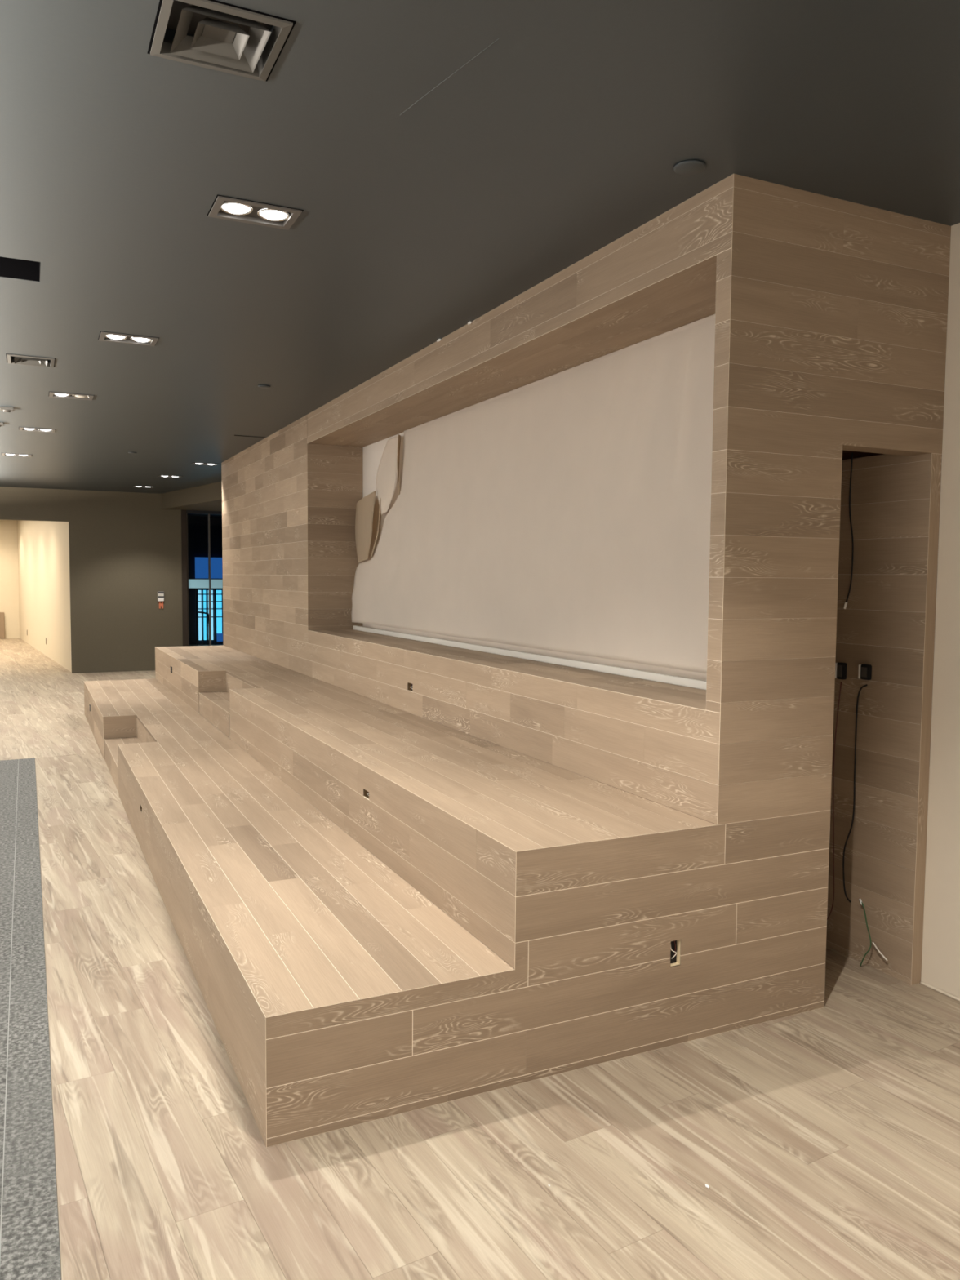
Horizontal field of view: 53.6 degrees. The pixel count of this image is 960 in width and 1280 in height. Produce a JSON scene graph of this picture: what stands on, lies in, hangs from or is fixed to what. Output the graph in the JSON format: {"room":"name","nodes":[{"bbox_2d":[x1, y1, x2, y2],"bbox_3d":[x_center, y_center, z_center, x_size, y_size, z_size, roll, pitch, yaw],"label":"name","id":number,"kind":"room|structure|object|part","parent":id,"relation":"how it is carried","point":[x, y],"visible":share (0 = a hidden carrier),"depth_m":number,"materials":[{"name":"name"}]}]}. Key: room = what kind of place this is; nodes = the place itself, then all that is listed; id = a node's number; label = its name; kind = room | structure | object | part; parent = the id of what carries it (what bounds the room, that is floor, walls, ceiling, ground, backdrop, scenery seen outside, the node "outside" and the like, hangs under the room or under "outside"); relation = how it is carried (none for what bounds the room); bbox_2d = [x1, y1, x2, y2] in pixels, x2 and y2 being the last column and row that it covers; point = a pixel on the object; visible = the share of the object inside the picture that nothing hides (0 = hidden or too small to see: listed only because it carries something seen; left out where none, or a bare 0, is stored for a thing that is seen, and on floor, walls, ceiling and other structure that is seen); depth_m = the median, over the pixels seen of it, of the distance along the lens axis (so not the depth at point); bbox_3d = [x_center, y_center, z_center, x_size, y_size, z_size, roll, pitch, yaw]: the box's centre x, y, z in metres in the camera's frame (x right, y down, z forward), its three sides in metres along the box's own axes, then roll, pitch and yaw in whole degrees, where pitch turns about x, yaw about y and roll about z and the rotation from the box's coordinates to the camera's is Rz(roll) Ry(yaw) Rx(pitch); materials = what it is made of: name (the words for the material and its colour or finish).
{"room":"building lobby","nodes":[
{"label":"building lobby","id":0,"kind":"room"},
{"bbox_2d":[0,520,71,672],"bbox_3d":[-9.914,-1.243,19.465,11.072,2.818,4.682,3,4,30],"label":"wall","id":1,"kind":"structure","parent":0,"point":[35,584],"depth_m":18.76,"materials":[{"name":"white paint"}]},
{"bbox_3d":[-13.300,-1.401,21.426,5.600,2.818,0.100,-1,4,-25],"label":"panel","id":2,"kind":"part","parent":1,"relation":"part of","materials":[{"name":"white paint"}]},
{"bbox_2d":[0,486,187,673],"bbox_3d":[-8.317,-0.848,13.680,7.900,2.818,0.150,-1,4,-25],"label":"wall","id":3,"kind":"structure","parent":0,"point":[125,549],"depth_m":14.89,"materials":[{"name":"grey paint"}]},
{"bbox_3d":[-5.547,-0.913,15.018,1.727,2.818,0.120,-1,4,-25],"label":"wall panel","id":4,"kind":"part","parent":3,"relation":"part of","materials":[{"name":"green paint"}]},
{"bbox_2d":[157,591,164,608],"bbox_3d":[-5.099,-0.637,15.165,0.098,0.270,0.036,-1,4,-25],"label":"fire alarm","id":5,"kind":"object","parent":3,"relation":"attached to","point":[160,594],"visible":1,"depth_m":15.15,"materials":[{"name":"grey plastic"}]},
{"bbox_2d":[161,481,222,511],"bbox_3d":[-1.972,-2.110,14.051,4.676,0.245,4.550,-1,4,-25],"label":"beam","id":6,"kind":"structure","parent":3,"relation":"attached to","point":[208,497],"depth_m":14.12,"materials":[{"name":"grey paint"}]},
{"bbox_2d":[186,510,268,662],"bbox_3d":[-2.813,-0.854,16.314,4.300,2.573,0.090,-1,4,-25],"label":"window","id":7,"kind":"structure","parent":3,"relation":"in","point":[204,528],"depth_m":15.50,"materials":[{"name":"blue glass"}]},
{"bbox_3d":[-4.588,-0.797,15.480,0.324,2.500,0.008,-1,4,-25],"label":"pane","id":8,"kind":"part","parent":7,"relation":"part of","materials":[{"name":"clear glass"}]},
{"bbox_3d":[-4.225,-0.806,15.654,0.433,2.500,0.008,-1,4,-25],"label":"pane","id":9,"kind":"part","parent":7,"relation":"part of","materials":[{"name":"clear glass"}]},
{"bbox_2d":[221,173,733,824],"bbox_3d":[-0.843,-0.715,7.138,0.548,2.098,8.754,-1,4,-25],"label":"wall","id":10,"kind":"structure","parent":0,"point":[290,562],"depth_m":4.69,"materials":[{"name":"brown wood"}]},
{"bbox_2d":[408,682,412,691],"bbox_3d":[-0.403,0.280,5.663,0.025,0.045,0.079,-1,4,-25],"label":"junction box","id":11,"kind":"object","parent":10,"relation":"attached to","point":[410,685],"visible":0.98,"depth_m":5.70,"materials":[{"name":"black metal"}]},
{"bbox_2d":[353,625,706,689],"bbox_3d":[0.035,0.054,5.587,0.032,0.033,4.940,-1,4,-25],"label":"base rail","id":12,"kind":"object","parent":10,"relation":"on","point":[661,677],"visible":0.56,"depth_m":4.79,"materials":[{"name":"grey metal"}]},
{"bbox_2d":[351,314,715,673],"bbox_3d":[0.071,-0.705,5.562,0.076,1.431,4.970,-1,4,-26],"label":"paper sheet","id":13,"kind":"object","parent":10,"relation":"attached to","point":[569,510],"visible":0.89,"depth_m":4.81,"materials":[{"name":"white paper"}]},
{"bbox_2d":[0,0,959,511],"bbox_3d":[-4.600,-2.115,10.821,12.400,0.151,31.200,-1,4,-25],"label":"ceiling","id":14,"kind":"structure","parent":0,"point":[443,161],"depth_m":2.96,"materials":[{"name":"grey paint"}]},
{"bbox_2d":[0,406,13,412],"bbox_3d":[-3.675,-1.787,7.376,0.100,0.036,0.100,-1,4,-25],"label":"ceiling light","id":15,"kind":"object","parent":14,"relation":"attached to","point":[6,409],"visible":1,"depth_m":7.35,"materials":[{"name":"grey paint"}]},
{"bbox_2d":[1,453,31,457],"bbox_3d":[-5.022,-2.011,10.293,0.298,0.023,0.204,-1,4,-25],"label":"recessed light","id":16,"kind":"object","parent":14,"relation":"in","point":[2,454],"visible":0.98,"depth_m":10.29,"materials":[{"name":"grey"}]},
{"bbox_2d":[0,256,40,281],"bbox_3d":[-2.019,-1.642,3.983,0.311,0.148,0.294,-1,4,-25],"label":"ceiling vent","id":17,"kind":"object","parent":14,"relation":"attached to","point":[11,268],"depth_m":4.15,"materials":[{"name":"black metal"}]},
{"bbox_2d":[5,353,55,367],"bbox_3d":[-2.712,-1.718,5.732,0.266,0.081,0.266,-1,4,-25],"label":"ceiling vent","id":18,"kind":"object","parent":14,"relation":"in","point":[18,359],"visible":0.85,"depth_m":5.75,"materials":[{"name":"grey metal"}]},
{"bbox_2d":[18,426,55,432],"bbox_3d":[-3.955,-1.883,8.480,0.298,0.023,0.204,-1,4,-25],"label":"recessed light","id":19,"kind":"object","parent":14,"relation":"in","point":[22,428],"visible":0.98,"depth_m":8.48,"materials":[{"name":"grey"}]},
{"bbox_2d":[48,391,94,400],"bbox_3d":[-2.952,-1.767,6.858,0.298,0.023,0.204,-1,4,-25],"label":"recessed light","id":20,"kind":"object","parent":14,"relation":"in","point":[52,394],"visible":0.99,"depth_m":6.86,"materials":[{"name":"grey metal"}]},
{"bbox_2d":[97,331,159,346],"bbox_3d":[-1.919,-1.648,5.183,0.298,0.023,0.204,-1,4,-25],"label":"recessed light","id":21,"kind":"object","parent":14,"relation":"in","point":[104,335],"visible":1,"depth_m":5.18,"materials":[{"name":"grey"}]},
{"bbox_2d":[132,485,154,488],"bbox_3d":[-4.921,-2.248,13.880,0.298,0.023,0.204,-1,4,-25],"label":"recessed light","id":22,"kind":"object","parent":14,"relation":"in","point":[132,486],"visible":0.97,"depth_m":13.89,"materials":[{"name":"grey"}]},
{"bbox_2d":[157,475,182,478],"bbox_3d":[-4.053,-2.144,12.414,0.298,0.023,0.204,-1,4,-25],"label":"recessed light","id":23,"kind":"object","parent":14,"relation":"in","point":[163,476],"visible":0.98,"depth_m":12.39,"materials":[{"name":"grey"}]},
{"bbox_2d":[190,462,219,466],"bbox_3d":[-3.186,-2.043,11.003,0.298,0.023,0.204,-1,4,-25],"label":"recessed light","id":24,"kind":"object","parent":14,"relation":"in","point":[193,463],"visible":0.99,"depth_m":10.99,"materials":[{"name":"grey"}]},
{"bbox_2d":[146,0,296,81],"bbox_3d":[-0.624,-1.472,2.272,0.296,0.082,0.296,-1,4,-25],"label":"ceiling vent","id":25,"kind":"object","parent":14,"relation":"in","point":[229,38],"visible":0.98,"depth_m":2.29,"materials":[{"name":"grey metal"}]},
{"bbox_3d":[-0.624,-1.456,2.273,0.072,0.003,0.072,-1,4,-25],"label":"plate","id":26,"kind":"part","parent":25,"relation":"part of","materials":[{"name":"grey paint"}]},
{"bbox_2d":[234,435,264,437],"bbox_3d":[-2.131,-1.883,8.781,0.280,0.004,0.016,-1,4,-25],"label":"ceiling vent","id":27,"kind":"object","parent":14,"relation":"in","point":[234,435],"visible":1,"depth_m":8.77,"materials":[{"name":"black metal"}]},
{"bbox_2d":[207,195,303,230],"bbox_3d":[-0.798,-1.519,3.368,0.298,0.023,0.204,-1,4,-25],"label":"recessed light","id":28,"kind":"object","parent":14,"relation":"in","point":[224,207],"visible":0.99,"depth_m":3.37,"materials":[{"name":"grey metal"}]},
{"bbox_3d":[-0.798,-1.528,3.367,0.243,0.004,0.149,-1,4,-25],"label":"baffle plate","id":29,"kind":"part","parent":28,"relation":"part of","materials":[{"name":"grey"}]},
{"bbox_2d":[257,385,270,388],"bbox_3d":[-1.465,-1.720,6.446,0.084,0.010,0.084,-1,4,-25],"label":"cap","id":30,"kind":"object","parent":14,"relation":"attached to","point":[259,386],"visible":1,"depth_m":6.43,"materials":[{"name":"grey paint"}]},
{"bbox_2d":[673,160,706,175],"bbox_3d":[0.654,-1.473,2.961,0.100,0.010,0.100,-1,4,-25],"label":"cap","id":31,"kind":"object","parent":14,"relation":"attached to","point":[689,167],"visible":1,"depth_m":2.95,"materials":[{"name":"grey paint"}]},
{"bbox_2d":[0,638,959,1279],"bbox_3d":[-4.679,0.789,11.128,12.400,0.052,31.455,-1,4,-25],"label":"floor","id":32,"kind":"structure","parent":0,"point":[824,1141],"depth_m":2.60,"materials":[{"name":"brown wood"}]},
{"bbox_2d":[0,612,4,638],"bbox_3d":[-11.269,-0.342,22.332,0.140,0.614,0.130,-1,4,-25],"label":"leaning board","id":33,"kind":"object","parent":32,"relation":"on","point":[2,614],"visible":1,"depth_m":22.33,"materials":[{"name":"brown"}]},
{"bbox_2d":[104,737,140,791],"bbox_3d":[-2.691,0.946,7.277,0.254,0.176,1.388,-1,4,-25],"label":"step block","id":34,"kind":"object","parent":32,"relation":"on","point":[111,748],"visible":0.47,"depth_m":7.44,"materials":[{"name":"brown wood"}]},
{"bbox_2d":[84,645,830,1147],"bbox_3d":[-1.551,0.707,6.898,2.007,0.720,8.754,-1,4,-25],"label":"bleachers","id":35,"kind":"object","parent":32,"relation":"on","point":[337,995],"visible":0.99,"depth_m":3.21,"materials":[{"name":"brown wood"}]},
{"bbox_2d":[199,691,230,738],"bbox_3d":[-1.985,0.574,7.478,0.228,0.182,1.348,-1,4,-25],"label":"step block","id":36,"kind":"object","parent":35,"relation":"on","point":[214,706],"visible":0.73,"depth_m":7.46,"materials":[{"name":"brown wood"}]},
{"bbox_2d":[364,789,368,799],"bbox_3d":[-0.474,0.662,4.081,0.025,0.031,0.074,-1,4,-25],"label":"junction box","id":37,"kind":"object","parent":35,"relation":"attached to","point":[366,793],"visible":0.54,"depth_m":4.11,"materials":[{"name":"black metal"}]},
{"bbox_2d":[670,939,680,966],"bbox_3d":[0.634,1.024,3.121,0.040,0.085,0.025,-1,4,-25],"label":"junction box","id":38,"kind":"object","parent":35,"relation":"attached to","point":[675,945],"visible":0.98,"depth_m":3.13,"materials":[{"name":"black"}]},
{"bbox_2d":[920,981,959,1001],"bbox_3d":[1.940,1.344,3.083,0.015,0.014,1.196,-1,4,-25],"label":"bead","id":39,"kind":"object","parent":32,"relation":"on","point":[924,984],"visible":1,"depth_m":3.54,"materials":[{"name":"beige paint"}]},
{"bbox_2d":[717,173,951,824],"bbox_3d":[1.245,-0.444,3.301,1.001,2.098,0.013,-1,4,-25],"label":"wall","id":40,"kind":"structure","parent":0,"point":[838,312],"depth_m":3.22,"materials":[{"name":"brown wood"}]},
{"bbox_2d":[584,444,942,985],"bbox_3d":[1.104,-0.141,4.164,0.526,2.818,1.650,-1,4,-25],"label":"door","id":41,"kind":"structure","parent":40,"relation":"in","point":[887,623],"depth_m":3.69,"materials":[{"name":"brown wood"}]},
{"bbox_2d":[835,662,846,679],"bbox_3d":[1.470,0.126,3.868,0.024,0.067,0.044,-1,4,-25],"label":"wall bracket","id":42,"kind":"object","parent":41,"relation":"attached to","point":[840,668],"visible":0.93,"depth_m":3.85,"materials":[{"name":"black"}]},
{"bbox_2d":[826,681,841,919],"bbox_3d":[1.449,0.680,3.895,0.047,1.021,0.024,0,4,-4],"label":"cable","id":43,"kind":"object","parent":42,"relation":"hanging from","point":[841,682],"visible":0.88,"depth_m":3.90,"materials":[{"name":"black plastic"}]},
{"bbox_3d":[1.097,-0.808,4.142,0.463,0.050,1.500,-1,4,-25],"label":"header panel","id":44,"kind":"part","parent":41,"relation":"part of","materials":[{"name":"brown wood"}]},
{"bbox_2d":[843,452,853,608],"bbox_3d":[1.480,-0.435,3.810,0.028,0.624,0.040,-1,4,-25],"label":"hanging cable","id":45,"kind":"object","parent":41,"relation":"hanging from","point":[846,602],"visible":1,"depth_m":3.81,"materials":[{"name":"black plastic"}]},
{"bbox_3d":[1.330,-0.146,4.262,0.033,2.818,1.608,-1,4,-25],"label":"panel","id":46,"kind":"part","parent":41,"relation":"part of","materials":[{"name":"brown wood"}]},
{"bbox_2d":[857,664,871,679],"bbox_3d":[1.524,0.127,3.756,0.024,0.059,0.048,-1,4,-25],"label":"wall bracket","id":47,"kind":"object","parent":41,"relation":"attached to","point":[864,672],"visible":1,"depth_m":3.74,"materials":[{"name":"black"}]},
{"bbox_2d":[842,684,867,902],"bbox_3d":[1.505,0.619,3.818,0.018,0.894,0.083,-1,4,-25],"label":"cable","id":48,"kind":"object","parent":47,"relation":"hanging from","point":[862,686],"visible":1,"depth_m":3.81,"materials":[{"name":"black plastic"}]},
{"bbox_2d":[858,898,871,966],"bbox_3d":[1.523,1.168,3.776,0.025,0.258,0.088,0,4,-10],"label":"cable","id":49,"kind":"object","parent":41,"relation":"attached to","point":[860,900],"visible":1,"depth_m":3.76,"materials":[{"name":"green rubber"}]},
{"bbox_2d":[871,942,887,960],"bbox_3d":[1.563,1.218,3.712,0.008,0.053,0.073,-1,4,-27],"label":"cable","id":50,"kind":"object","parent":41,"relation":"attached to","point":[877,949],"visible":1,"depth_m":3.71,"materials":[{"name":"white rubber"}]},
{"bbox_2d":[920,222,959,998],"bbox_3d":[3.076,0.099,0.765,0.097,2.818,6.200,-1,4,-25],"label":"wall","id":51,"kind":"structure","parent":0,"point":[940,958],"depth_m":3.50,"materials":[{"name":"beige paint"}]}
]}

